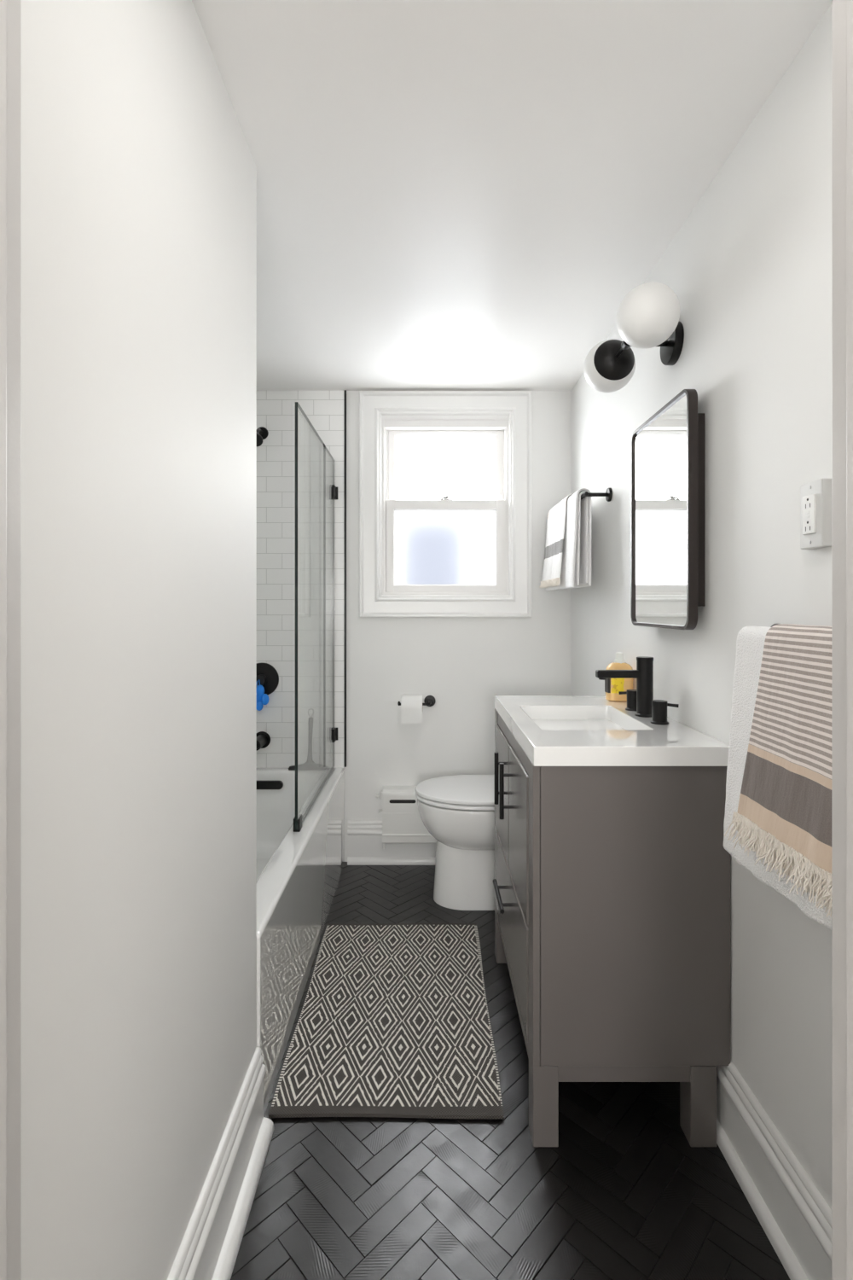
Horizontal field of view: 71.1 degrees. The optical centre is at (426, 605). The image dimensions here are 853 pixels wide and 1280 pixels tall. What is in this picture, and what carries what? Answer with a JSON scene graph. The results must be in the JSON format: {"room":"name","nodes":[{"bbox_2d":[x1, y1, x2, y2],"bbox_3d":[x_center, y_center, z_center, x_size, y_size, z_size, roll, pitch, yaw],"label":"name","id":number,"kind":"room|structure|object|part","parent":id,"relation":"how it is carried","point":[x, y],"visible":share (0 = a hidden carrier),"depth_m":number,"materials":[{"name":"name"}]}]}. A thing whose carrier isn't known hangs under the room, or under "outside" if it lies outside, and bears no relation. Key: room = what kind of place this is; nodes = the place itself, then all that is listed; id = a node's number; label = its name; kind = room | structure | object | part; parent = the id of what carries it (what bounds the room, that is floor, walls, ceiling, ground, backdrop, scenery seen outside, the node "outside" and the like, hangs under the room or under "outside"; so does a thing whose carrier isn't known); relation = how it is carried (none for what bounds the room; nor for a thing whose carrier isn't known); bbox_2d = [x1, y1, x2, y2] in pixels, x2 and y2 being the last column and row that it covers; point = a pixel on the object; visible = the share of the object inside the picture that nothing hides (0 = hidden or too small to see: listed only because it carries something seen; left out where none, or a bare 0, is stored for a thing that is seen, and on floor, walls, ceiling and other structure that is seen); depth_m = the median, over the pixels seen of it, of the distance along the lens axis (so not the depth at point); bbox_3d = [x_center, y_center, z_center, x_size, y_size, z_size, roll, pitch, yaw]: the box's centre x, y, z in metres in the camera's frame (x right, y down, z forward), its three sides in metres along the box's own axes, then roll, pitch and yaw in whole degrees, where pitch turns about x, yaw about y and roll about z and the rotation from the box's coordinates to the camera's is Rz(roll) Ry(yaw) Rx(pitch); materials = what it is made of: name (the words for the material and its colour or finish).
{"room":"bathroom","nodes":[
{"label":"bathroom","id":0,"kind":"room"},
{"bbox_2d":[21,0,256,1279],"bbox_3d":[-0.828,0.148,0.924,0.864,2.347,0.937,0,0,0],"label":"wall","id":1,"kind":"structure","parent":0,"point":[139,168],"depth_m":0.81,"materials":[{"name":"white paint"}]},
{"bbox_2d":[167,1047,273,1279],"bbox_3d":[-0.376,1.125,0.975,0.040,0.193,0.837,0,0,0],"label":"baseboard","id":2,"kind":"structure","parent":1,"relation":"attached to","point":[209,1248],"depth_m":1.15,"materials":[{"name":"white paint"}]},
{"bbox_2d":[343,390,570,861],"bbox_3d":[-0.225,0.148,2.920,2.070,2.347,0.140,0,0,0],"label":"wall","id":3,"kind":"structure","parent":0,"point":[463,663],"depth_m":2.85,"materials":[{"name":"white paint"}]},
{"bbox_2d":[256,390,344,767],"bbox_3d":[-0.766,-0.126,2.845,0.748,1.798,0.009,0,0,0],"label":"wall tiles","id":4,"kind":"structure","parent":3,"relation":"attached to","point":[276,410],"depth_m":2.84,"materials":[{"name":"white tile"}]},
{"bbox_2d":[256,426,268,446],"bbox_3d":[-0.782,-0.790,2.763,0.076,0.120,0.157,0,0,0],"label":"shower","id":5,"kind":"object","parent":4,"relation":"attached to","point":[262,433],"visible":0.58,"depth_m":2.79,"materials":[{"name":"black metal"}]},
{"bbox_3d":[-0.782,-0.801,2.781,0.020,0.058,0.105,0,0,0],"label":"arm","id":6,"kind":"part","parent":5,"relation":"part of","materials":[{"name":"black metal"}]},
{"bbox_2d":[256,731,270,750],"bbox_3d":[-0.782,0.636,2.780,0.080,0.080,0.122,0,0,0],"label":"tub spout","id":7,"kind":"object","parent":4,"relation":"attached to","point":[263,738],"visible":0.66,"depth_m":2.81,"materials":[{"name":"black metal"}]},
{"bbox_2d":[256,662,279,695],"bbox_3d":[-0.782,0.351,2.819,0.160,0.163,0.046,0,0,0],"label":"shower valve","id":8,"kind":"object","parent":4,"relation":"attached to","point":[268,676],"visible":0.57,"depth_m":2.83,"materials":[{"name":"black metal"}]},
{"bbox_3d":[-0.782,0.378,2.814,0.052,0.109,0.036,0,0,0],"label":"lever","id":9,"kind":"part","parent":8,"relation":"part of","materials":[{"name":"black metal"}]},
{"bbox_2d":[256,679,269,710],"bbox_3d":[-0.785,0.414,2.784,0.106,0.149,0.039,0,0,0],"label":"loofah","id":10,"kind":"object","parent":8,"relation":"hanging from","point":[263,699],"visible":0.57,"depth_m":2.77,"materials":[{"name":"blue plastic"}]},
{"bbox_2d":[344,389,346,767],"bbox_3d":[-0.386,-0.130,2.844,0.009,1.790,0.013,0,0,0],"label":"trim","id":11,"kind":"structure","parent":3,"relation":"attached to","point":[345,390],"depth_m":2.84,"materials":[{"name":"black metal"}]},
{"bbox_2d":[347,820,436,865],"bbox_3d":[0.148,1.122,2.833,1.044,0.199,0.034,0,0,0],"label":"baseboard","id":12,"kind":"structure","parent":3,"relation":"attached to","point":[365,846],"depth_m":2.83,"materials":[{"name":"white paint"}]},
{"bbox_2d":[375,785,437,849],"bbox_3d":[0.201,0.996,2.811,0.879,0.276,0.077,0,0,0],"label":"baseboard heater","id":13,"kind":"object","parent":3,"relation":"attached to","point":[402,822],"visible":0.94,"depth_m":2.78,"materials":[{"name":"white metal"}]},
{"bbox_2d":[397,695,436,706],"bbox_3d":[-0.046,0.453,2.809,0.177,0.054,0.081,0,0,0],"label":"paper holder","id":14,"kind":"object","parent":3,"relation":"attached to","point":[429,701],"visible":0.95,"depth_m":2.84,"materials":[{"name":"black metal"}]},
{"bbox_2d":[401,695,422,722],"bbox_3d":[-0.068,0.474,2.778,0.098,0.118,0.113,0,0,0],"label":"toilet paper roll","id":15,"kind":"object","parent":14,"relation":"on","point":[411,706],"visible":1,"depth_m":2.72,"materials":[{"name":"white paper"}]},
{"bbox_3d":[-0.056,0.454,2.806,0.157,0.022,0.073,0,0,0],"label":"arm","id":16,"kind":"part","parent":14,"relation":"part of","materials":[{"name":"black metal"}]},
{"bbox_2d":[359,390,531,616],"bbox_3d":[0.089,-0.480,2.903,0.816,1.068,0.172,0,0,0],"label":"window","id":17,"kind":"structure","parent":3,"relation":"in","point":[445,557],"depth_m":2.84,"materials":[{"name":"white paint"}]},
{"bbox_3d":[0.092,-0.671,2.925,0.559,0.395,0.035,0,0,0],"label":"sash","id":18,"kind":"part","parent":17,"relation":"part of","materials":[{"name":"glass"}]},
{"bbox_3d":[0.095,-0.287,2.883,0.579,0.442,0.038,0,0,0],"label":"sash","id":19,"kind":"part","parent":17,"relation":"part of","materials":[{"name":"white glass"}]},
{"bbox_3d":[0.090,-0.281,2.884,0.502,0.372,0.004,0,0,0],"label":"pane","id":20,"kind":"part","parent":17,"relation":"part of","materials":[{"name":"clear glass"}]},
{"bbox_2d":[230,861,791,1279],"bbox_3d":[0.000,1.281,0.260,2.600,0.121,5.520,0,0,0],"label":"floor","id":21,"kind":"structure","parent":0,"point":[624,1194],"depth_m":1.25,"materials":[{"name":"black tile"}]},
{"bbox_2d":[256,768,344,1116],"bbox_3d":[-0.760,0.994,2.118,0.742,0.455,1.444,0,0,0],"label":"bathtub","id":22,"kind":"object","parent":21,"relation":"on","point":[299,874],"visible":0.32,"depth_m":1.92,"materials":[{"name":"ceramic"}]},
{"bbox_2d":[288,708,329,770],"bbox_3d":[-0.549,0.624,2.802,0.191,0.282,0.052,0,0,0],"label":"squeegee","id":23,"kind":"object","parent":22,"relation":"on","point":[310,765],"visible":1,"depth_m":2.79,"materials":[{"name":"grey plastic"}]},
{"bbox_3d":[-0.549,0.746,2.790,0.191,0.040,0.017,0,0,0],"label":"blade","id":24,"kind":"part","parent":23,"relation":"part of","materials":[{"name":"black rubber"}]},
{"bbox_3d":[-0.546,0.630,2.802,0.029,0.208,0.052,0,0,0],"label":"handle","id":25,"kind":"part","parent":23,"relation":"part of","materials":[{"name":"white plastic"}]},
{"bbox_2d":[293,401,337,831],"bbox_3d":[-0.441,0.038,2.433,0.042,1.456,0.818,0,0,0],"label":"screen","id":26,"kind":"object","parent":22,"relation":"on","point":[333,489],"visible":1,"depth_m":2.02,"materials":[{"name":"clear glass"}]},
{"bbox_2d":[268,923,504,1118],"bbox_3d":[-0.093,1.215,1.851,0.571,0.011,0.867,0,0,0],"label":"bath rug","id":27,"kind":"object","parent":21,"relation":"on","point":[394,1021],"visible":1,"depth_m":1.70,"materials":[{"name":"grey fabric"}]},
{"bbox_2d":[415,774,494,910],"bbox_3d":[0.315,0.858,2.500,0.723,0.728,0.394,0,0,0],"label":"toilet","id":28,"kind":"object","parent":21,"relation":"on","point":[458,811],"visible":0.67,"depth_m":2.40,"materials":[{"name":"ceramic"}]},
{"bbox_3d":[0.207,0.787,2.500,0.506,0.017,0.368,0,0,0],"label":"seat","id":29,"kind":"part","parent":28,"relation":"part of","materials":[{"name":"plastic"}]},
{"bbox_3d":[0.206,0.765,2.500,0.507,0.022,0.370,0,0,0],"label":"lid","id":30,"kind":"part","parent":28,"relation":"part of","materials":[{"name":"plastic"}]},
{"bbox_3d":[0.231,0.895,2.500,0.539,0.190,0.362,0,0,0],"label":"bowl","id":31,"kind":"part","parent":28,"relation":"part of","materials":[{"name":"ceramic"}]},
{"bbox_2d":[493,708,730,1146],"bbox_3d":[0.443,0.790,1.722,0.485,0.862,0.752,0,0,0],"label":"vanity cabinet","id":32,"kind":"object","parent":21,"relation":"on","point":[612,884],"visible":0.98,"depth_m":1.35,"materials":[{"name":"grey paint"}]},
{"bbox_3d":[0.269,0.790,2.069,0.058,0.862,0.058,0,0,0],"label":"leg","id":33,"kind":"part","parent":32,"relation":"part of","materials":[{"name":"beige paint"}]},
{"bbox_3d":[0.219,0.510,1.767,0.037,0.153,0.012,0,0,0],"label":"handle","id":34,"kind":"part","parent":32,"relation":"part of","materials":[{"name":"black metal"}]},
{"bbox_3d":[0.219,0.835,1.721,0.037,0.012,0.182,0,0,0],"label":"handle","id":35,"kind":"part","parent":32,"relation":"part of","materials":[{"name":"black metal"}]},
{"bbox_3d":[0.247,0.579,1.880,0.022,0.351,0.313,0,0,0],"label":"door","id":36,"kind":"part","parent":32,"relation":"part of","materials":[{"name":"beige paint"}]},
{"bbox_3d":[0.219,0.510,1.644,0.037,0.153,0.012,0,0,0],"label":"handle","id":37,"kind":"part","parent":32,"relation":"part of","materials":[{"name":"black metal"}]},
{"bbox_3d":[0.247,0.897,1.722,0.022,0.268,0.630,0,0,0],"label":"drawer","id":38,"kind":"part","parent":32,"relation":"part of","materials":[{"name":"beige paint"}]},
{"bbox_3d":[0.249,0.381,1.722,0.014,0.043,0.636,0,0,0],"label":"rail","id":39,"kind":"part","parent":32,"relation":"part of","materials":[{"name":"beige paint"}]},
{"bbox_3d":[0.250,1.055,1.722,0.016,0.044,0.636,0,0,0],"label":"rail","id":40,"kind":"part","parent":32,"relation":"part of","materials":[{"name":"beige paint"}]},
{"bbox_3d":[0.247,0.579,1.564,0.022,0.351,0.313,0,0,0],"label":"door","id":41,"kind":"part","parent":32,"relation":"part of","materials":[{"name":"beige paint"}]},
{"bbox_3d":[0.269,0.790,1.375,0.058,0.862,0.058,0,0,0],"label":"leg","id":42,"kind":"part","parent":32,"relation":"part of","materials":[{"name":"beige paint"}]},
{"bbox_2d":[494,695,729,766],"bbox_3d":[0.464,0.373,1.720,0.448,0.116,0.766,0,0,0],"label":"sink","id":43,"kind":"object","parent":32,"relation":"in","point":[551,730],"visible":0.82,"depth_m":1.47,"materials":[{"name":"ceramic"}]},
{"bbox_2d":[605,651,634,701],"bbox_3d":[0.642,0.235,1.988,0.088,0.160,0.057,0,0,0],"label":"soap bottle","id":44,"kind":"object","parent":43,"relation":"on","point":[613,686],"visible":0.8,"depth_m":1.96,"materials":[{"name":"orange plastic"}]},
{"bbox_2d":[595,656,679,725],"bbox_3d":[0.579,0.231,1.706,0.184,0.168,0.252,0,0,0],"label":"faucet","id":45,"kind":"object","parent":43,"relation":"on","point":[641,701],"visible":1,"depth_m":1.70,"materials":[{"name":"black metal"}]},
{"bbox_3d":[0.551,0.198,1.712,0.129,0.026,0.028,0,0,0],"label":"spout","id":46,"kind":"part","parent":45,"relation":"part of","materials":[{"name":"black metal"}]},
{"bbox_3d":[0.602,0.265,1.817,0.033,0.012,0.010,0,0,18],"label":"lever","id":47,"kind":"part","parent":45,"relation":"part of","materials":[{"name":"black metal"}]},
{"bbox_3d":[0.626,0.285,1.808,0.047,0.060,0.047,0,0,0],"label":"handle","id":48,"kind":"part","parent":45,"relation":"part of","materials":[{"name":"black metal"}]},
{"bbox_3d":[0.626,0.285,1.603,0.047,0.060,0.047,0,0,0],"label":"handle","id":49,"kind":"part","parent":45,"relation":"part of","materials":[{"name":"black metal"}]},
{"bbox_3d":[0.653,0.265,1.593,0.037,0.012,0.010,0,0,21],"label":"lever","id":50,"kind":"part","parent":45,"relation":"part of","materials":[{"name":"black metal"}]},
{"bbox_3d":[0.472,0.699,1.355,0.428,0.679,0.016,0,0,0],"label":"panel","id":51,"kind":"part","parent":32,"relation":"part of","materials":[{"name":"beige paint"}]},
{"bbox_3d":[0.625,1.131,1.375,0.059,0.182,0.058,0,0,0],"label":"leg","id":52,"kind":"part","parent":32,"relation":"part of","materials":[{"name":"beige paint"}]},
{"bbox_2d":[192,0,831,390],"bbox_3d":[0.000,-1.085,0.250,2.900,0.120,5.500,0,0,0],"label":"ceiling","id":53,"kind":"structure","parent":0,"point":[452,194],"depth_m":1.37,"materials":[{"name":"white paint"}]},
{"bbox_2d":[539,493,573,588],"bbox_3d":[0.576,-0.268,2.587,0.117,0.376,0.389,0,0,0],"label":"striped towel","id":54,"kind":"object","parent":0,"point":[556,515],"visible":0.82,"depth_m":2.54,"materials":[{"name":"fabric"}]},
{"bbox_2d":[570,4,831,1210],"bbox_3d":[0.750,0.148,1.723,0.120,2.347,2.534,0,0,0],"label":"wall","id":55,"kind":"structure","parent":0,"point":[748,270],"depth_m":1.25,"materials":[{"name":"white paint"}]},
{"bbox_2d":[581,487,612,501],"bbox_3d":[0.639,-0.417,2.511,0.102,0.052,0.590,0,0,0],"label":"towel bar","id":56,"kind":"object","parent":55,"relation":"attached to","point":[608,494],"visible":0.42,"depth_m":2.23,"materials":[{"name":"black metal"}]},
{"bbox_2d":[546,488,591,590],"bbox_3d":[0.588,-0.258,2.515,0.079,0.379,0.519,0,0,0],"label":"hand towel","id":57,"kind":"object","parent":56,"relation":"hanging from","point":[576,564],"visible":0.65,"depth_m":2.29,"materials":[{"name":"white fabric"}]},
{"bbox_2d":[583,281,684,392],"bbox_3d":[0.585,-0.727,1.655,0.210,0.151,0.465,0,0,0],"label":"wall sconce","id":58,"kind":"object","parent":55,"relation":"attached to","point":[648,316],"visible":1,"depth_m":1.50,"materials":[{"name":"white glass"}]},
{"bbox_3d":[0.555,-0.727,1.812,0.151,0.151,0.151,0,0,0],"label":"globe","id":59,"kind":"part","parent":58,"relation":"part of","materials":[{"name":"white glass"}]},
{"bbox_3d":[0.555,-0.727,1.703,0.011,0.011,0.074,0,0,0],"label":"rod","id":60,"kind":"part","parent":58,"relation":"part of","materials":[{"name":"black metal"}]},
{"bbox_3d":[0.606,-0.727,1.655,0.128,0.025,0.026,0,0,0],"label":"arm","id":61,"kind":"part","parent":58,"relation":"part of","materials":[{"name":"black metal"}]},
{"bbox_3d":[0.555,-0.727,1.498,0.151,0.151,0.151,0,0,0],"label":"globe","id":62,"kind":"part","parent":58,"relation":"part of","materials":[{"name":"white glass"}]},
{"bbox_3d":[0.677,-0.727,1.655,0.024,0.112,0.112,0,0,0],"label":"plate","id":63,"kind":"part","parent":58,"relation":"part of","materials":[{"name":"black metal"}]},
{"bbox_2d":[630,389,705,629],"bbox_3d":[0.662,-0.238,1.653,0.054,0.595,0.410,0,0,0],"label":"wall mirror","id":64,"kind":"object","parent":55,"relation":"attached to","point":[668,450],"visible":1,"depth_m":1.58,"materials":[{"name":"black mirror"}]},
{"bbox_2d":[634,393,686,625],"bbox_3d":[0.643,-0.238,1.653,0.003,0.577,0.392,0,0,0],"label":"mirror glass","id":65,"kind":"object","parent":64,"relation":"attached to","point":[660,442],"depth_m":1.63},
{"bbox_2d":[715,1059,831,1279],"bbox_3d":[0.675,1.125,1.703,0.030,0.192,2.294,0,0,0],"label":"baseboard","id":66,"kind":"structure","parent":55,"relation":"attached to","point":[795,1218],"depth_m":1.16,"materials":[{"name":"white paint"}]},
{"bbox_2d":[800,477,831,549],"bbox_3d":[0.678,-0.159,1.044,0.023,0.116,0.062,0,0,0],"label":"wall outlet","id":67,"kind":"object","parent":55,"relation":"attached to","point":[816,496],"visible":0.98,"depth_m":1.03,"materials":[{"name":"white plastic"}]},
{"bbox_2d":[802,494,816,535],"bbox_3d":[0.670,-0.160,1.044,0.006,0.067,0.033,0,0,0],"label":"receptacle","id":68,"kind":"object","parent":67,"relation":"attached to","point":[809,500],"depth_m":1.04,"materials":[{"name":"white plastic"}]},
{"bbox_3d":[0.656,0.060,0.960,0.068,0.052,0.462,0,0,0],"label":"towel bar","id":69,"kind":"object","parent":55,"relation":"attached to","visible":0},
{"bbox_2d":[723,625,831,930],"bbox_3d":[0.614,0.258,0.946,0.083,0.440,0.451,0,0,0],"label":"bath towel","id":70,"kind":"object","parent":69,"relation":"hanging from","point":[750,642],"visible":0.31,"depth_m":1.12,"materials":[{"name":"white fabric"}]},
{"bbox_2d":[724,623,831,917],"bbox_3d":[0.604,0.233,0.905,0.112,0.404,0.410,0,0,0],"label":"striped towel","id":71,"kind":"object","parent":69,"relation":"hanging from","point":[785,801],"visible":0.84,"depth_m":0.95,"materials":[{"name":"fabric"}]},
{"bbox_3d":[0.000,0.148,0.496,2.600,2.347,0.120,0,0,0],"label":"wall","id":72,"kind":"structure","parent":0,"visible":0},
{"bbox_2d":[0,0,21,1279],"bbox_3d":[-0.382,0.192,0.486,0.036,2.060,0.140,0,0,0],"label":"trim","id":73,"kind":"structure","parent":72,"relation":"attached to","point":[10,10],"depth_m":0.54,"materials":[{"name":"paint"}]},
{"bbox_2d":[832,0,852,1279],"bbox_3d":[0.382,0.192,0.486,0.036,2.060,0.140,0,0,0],"label":"trim","id":74,"kind":"structure","parent":72,"relation":"attached to","point":[842,10],"depth_m":0.54,"materials":[{"name":"paint"}]}
]}

